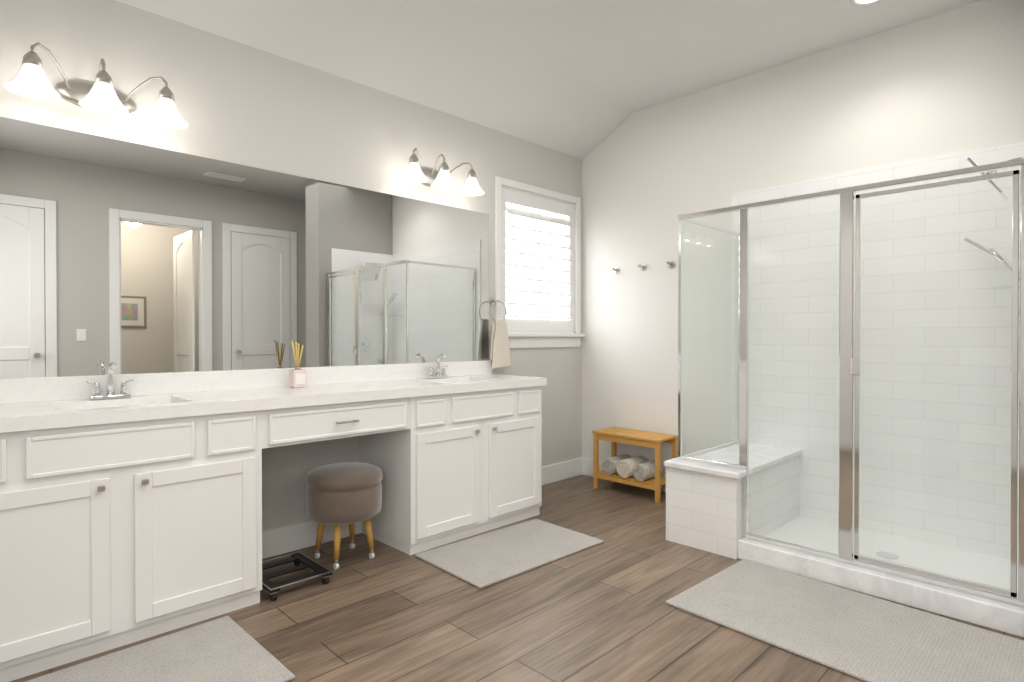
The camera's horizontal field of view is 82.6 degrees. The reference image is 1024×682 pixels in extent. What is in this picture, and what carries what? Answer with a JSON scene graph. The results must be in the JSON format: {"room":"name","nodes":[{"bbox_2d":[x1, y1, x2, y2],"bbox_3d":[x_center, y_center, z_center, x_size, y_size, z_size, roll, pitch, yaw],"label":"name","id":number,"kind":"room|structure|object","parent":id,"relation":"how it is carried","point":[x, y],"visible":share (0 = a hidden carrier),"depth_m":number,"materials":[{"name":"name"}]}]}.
{"room":"bathroom","nodes":[
{"label":"bathroom","id":0,"kind":"room"},
{"bbox_2d":[0,0,579,530],"bbox_3d":[-1.079,-0.324,3.428,4.840,2.960,0.120,0,1,-45],"label":"wall","id":1,"kind":"structure","parent":0,"point":[242,104],"depth_m":3.17,"materials":[{"name":"white paint"}]},
{"bbox_2d":[4,42,187,128],"bbox_3d":[-1.756,-1.100,2.499,0.644,0.217,0.239,0,1,-45],"label":"sconce","id":2,"kind":"object","parent":1,"relation":"attached to","point":[101,94],"visible":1,"depth_m":2.48,"materials":[{"name":"white glass"}]},
{"bbox_2d":[0,117,488,378],"bbox_3d":[-1.197,-0.380,3.219,2.880,1.065,0.005,0,1,-45],"label":"mirror","id":3,"kind":"object","parent":1,"relation":"attached to","point":[128,257],"visible":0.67,"depth_m":2.91,"materials":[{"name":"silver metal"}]},
{"bbox_2d":[0,360,491,401],"bbox_3d":[-1.190,0.197,3.217,2.920,0.100,0.022,0,1,-45],"label":"backsplash","id":4,"kind":"structure","parent":1,"relation":"attached to","point":[14,389],"depth_m":2.91,"materials":[{"name":"white stone"}]},
{"bbox_2d":[262,458,581,558],"bbox_3d":[-1.031,1.084,3.389,4.600,0.145,0.016,0,1,-45],"label":"baseboard","id":5,"kind":"structure","parent":1,"relation":"attached to","point":[286,539],"depth_m":3.27,"materials":[{"name":"white wood"}]},
{"bbox_2d":[400,148,484,195],"bbox_3d":[-0.460,-1.104,3.777,0.644,0.217,0.239,0,1,-45],"label":"sconce","id":6,"kind":"object","parent":1,"relation":"attached to","point":[440,179],"visible":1,"depth_m":3.78,"materials":[{"name":"white glass"}]},
{"bbox_2d":[490,298,510,368],"bbox_3d":[-0.102,-0.058,4.242,0.191,0.512,0.092,0,1,-45],"label":"towel ring","id":7,"kind":"object","parent":1,"relation":"attached to","point":[500,357],"visible":1,"depth_m":4.20,"materials":[{"name":"beige fabric"}]},
{"bbox_2d":[495,176,584,347],"bbox_3d":[0.199,-0.580,4.651,1.020,1.265,0.170,0,1,-45],"label":"window","id":8,"kind":"structure","parent":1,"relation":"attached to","point":[546,330],"depth_m":4.62,"materials":[{"name":"white"}]},
{"bbox_2d":[10,475,1023,681],"bbox_3d":[1.034,1.196,1.295,4.840,0.050,6.140,0,1,-45],"label":"floor","id":9,"kind":"structure","parent":0,"point":[603,612],"depth_m":2.44,"materials":[{"name":"brown wood"}]},
{"bbox_2d":[25,616,294,681],"bbox_3d":[-1.347,1.160,1.844,1.091,0.012,0.644,0,1,-45],"label":"rug","id":10,"kind":"object","parent":9,"relation":"on","point":[226,649],"visible":0.94,"depth_m":2.09,"materials":[{"name":"fabric"}]},
{"bbox_2d":[0,382,546,681],"bbox_3d":[-0.997,0.729,3.024,2.880,0.860,0.574,0,1,-45],"label":"bathroom vanity","id":11,"kind":"object","parent":9,"relation":"on","point":[130,508],"depth_m":2.36,"materials":[{"name":"white wood"}]},
{"bbox_2d":[0,374,546,429],"bbox_3d":[-1.004,0.274,3.028,2.920,0.050,0.554,0,1,-45],"label":"countertop","id":12,"kind":"structure","parent":11,"relation":"on","point":[140,405],"depth_m":2.61,"materials":[{"name":"white stone"}]},
{"bbox_2d":[84,362,135,397],"bbox_3d":[-1.740,0.172,2.535,0.174,0.160,0.110,0,1,-45],"label":"faucet","id":13,"kind":"object","parent":12,"relation":"on","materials":[{"name":"silver metal"}]},
{"bbox_2d":[289,340,305,387],"bbox_3d":[-1.145,0.122,3.113,0.072,0.251,0.074,0,1,-45],"label":"reed diffuser","id":14,"kind":"object","parent":12,"relation":"on","point":[297,376],"visible":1,"depth_m":3.10,"materials":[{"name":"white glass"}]},
{"bbox_2d":[424,354,447,377],"bbox_3d":[-0.466,0.163,3.792,0.174,0.160,0.110,0,1,-45],"label":"faucet","id":15,"kind":"object","parent":12,"relation":"on","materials":[{"name":"silver metal"}]},
{"bbox_2d":[262,552,331,600],"bbox_3d":[-1.089,1.129,2.811,0.295,0.062,0.360,0,1,-45],"label":"stand","id":16,"kind":"object","parent":9,"relation":"on","point":[297,559],"visible":0.75,"depth_m":2.79,"materials":[{"name":"grey metal"}]},
{"bbox_2d":[305,462,381,569],"bbox_3d":[-0.891,0.916,3.103,0.394,0.485,0.394,0,1,-45],"label":"vanity stool","id":17,"kind":"object","parent":9,"relation":"on","point":[338,495],"visible":1,"depth_m":2.96,"materials":[{"name":"fabric"}]},
{"bbox_2d":[415,519,603,588],"bbox_3d":[0.003,1.150,3.238,0.938,0.012,0.586,0,1,-45],"label":"area rug","id":18,"kind":"object","parent":9,"relation":"on","point":[487,559],"visible":0.96,"depth_m":3.17,"materials":[{"name":"fabric"}]},
{"bbox_2d":[592,427,677,502],"bbox_3d":[0.932,0.924,4.437,0.282,0.450,0.592,0,1,-45],"label":"bench","id":19,"kind":"object","parent":9,"relation":"on","point":[640,469],"visible":0.94,"depth_m":4.36,"materials":[{"name":"brown wood"}]},
{"bbox_2d":[664,442,1023,637],"bbox_3d":[1.764,0.926,3.140,0.943,0.465,1.575,0,1,-45],"label":"shower base","id":20,"kind":"object","parent":9,"relation":"on","point":[704,506],"visible":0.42,"depth_m":3.14,"materials":[{"name":"tile"}]},
{"bbox_2d":[678,158,1023,606],"bbox_3d":[1.517,0.164,2.870,0.050,1.791,1.545,0,1,-45],"label":"glass wall","id":21,"kind":"structure","parent":20,"relation":"on","point":[850,388],"depth_m":2.71,"materials":[{"name":"clear glass"}]},
{"bbox_2d":[665,559,1023,681],"bbox_3d":[1.485,1.157,2.231,0.804,0.012,1.630,0,1,-45],"label":"area rug","id":22,"kind":"object","parent":9,"relation":"on","point":[863,637],"visible":1,"depth_m":2.33,"materials":[{"name":"fabric"}]},
{"bbox_2d":[116,0,979,158],"bbox_3d":[1.034,-1.684,1.275,4.840,0.310,6.140,0,1,-45],"label":"ceiling","id":23,"kind":"structure","parent":0,"point":[581,79],"depth_m":3.43,"materials":[{"name":"paint"}]},
{"bbox_2d":[849,0,881,6],"bbox_3d":[1.867,-1.797,3.036,0.189,0.008,0.189,0,0,36],"label":"recessed light","id":24,"kind":"object","parent":23,"relation":"in","point":[859,3],"visible":1,"depth_m":3.07,"materials":[{"name":"white"}]},
{"bbox_2d":[580,0,1023,472],"bbox_3d":[2.118,-0.325,3.540,0.130,2.960,4.170,0,1,-45],"label":"wall","id":25,"kind":"structure","parent":0,"point":[950,82],"depth_m":4.13,"materials":[{"name":"white paint"}]},
{"bbox_2d":[611,267,618,273],"bbox_3d":[0.828,-0.573,4.717,0.068,0.052,0.052,0,1,-45],"label":"robe hook","id":26,"kind":"object","parent":25,"relation":"attached to","point":[616,270],"visible":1,"depth_m":4.72,"materials":[{"name":"silver metal"}]},
{"bbox_2d":[582,458,665,492],"bbox_3d":[1.083,1.076,4.509,0.016,0.145,1.330,0,1,-45],"label":"baseboard","id":27,"kind":"structure","parent":25,"relation":"attached to","point":[587,464],"depth_m":4.92,"materials":[{"name":"white wood"}]},
{"bbox_2d":[638,264,645,270],"bbox_3d":[1.003,-0.572,4.539,0.068,0.052,0.052,0,1,-45],"label":"robe hook","id":28,"kind":"object","parent":25,"relation":"attached to","point":[642,267],"visible":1,"depth_m":4.54,"materials":[{"name":"silver metal"}]},
{"bbox_2d":[666,261,674,268],"bbox_3d":[1.179,-0.571,4.361,0.068,0.052,0.052,0,1,-45],"label":"robe hook","id":29,"kind":"object","parent":25,"relation":"attached to","point":[671,265],"visible":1,"depth_m":4.37,"materials":[{"name":"silver metal"}]},
{"bbox_2d":[731,142,1023,560],"bbox_3d":[1.811,0.073,3.205,0.800,2.170,1.610,0,1,-45],"label":"shower wall tile","id":30,"kind":"structure","parent":25,"relation":"attached to","point":[986,156],"depth_m":3.34,"materials":[{"name":"white tile"}]},
{"bbox_2d":[1020,56,1023,141],"bbox_3d":[2.431,-0.317,2.461,0.940,2.960,0.315,0,1,-45],"label":"wall","id":31,"kind":"structure","parent":0,"point":[1021,57],"depth_m":2.97,"materials":[{"name":"white paint"}]},
{"bbox_2d":[965,157,1023,405],"bbox_3d":[2.365,-0.257,2.839,0.497,1.205,0.288,0,1,-45],"label":"shower head","id":32,"kind":"object","parent":31,"relation":"attached to","point":[992,251],"visible":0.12,"depth_m":2.87,"materials":[{"name":"silver metal"}]},
{"label":"outside","id":33,"kind":"structure","parent":0,"visible":0},
{"bbox_2d":[506,203,562,319],"bbox_3d":[-0.107,-0.612,4.961,2.070,2.695,0.001,0,1,-45],"label":"panel","id":34,"kind":"object","parent":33,"point":[533,233],"depth_m":5.25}
]}

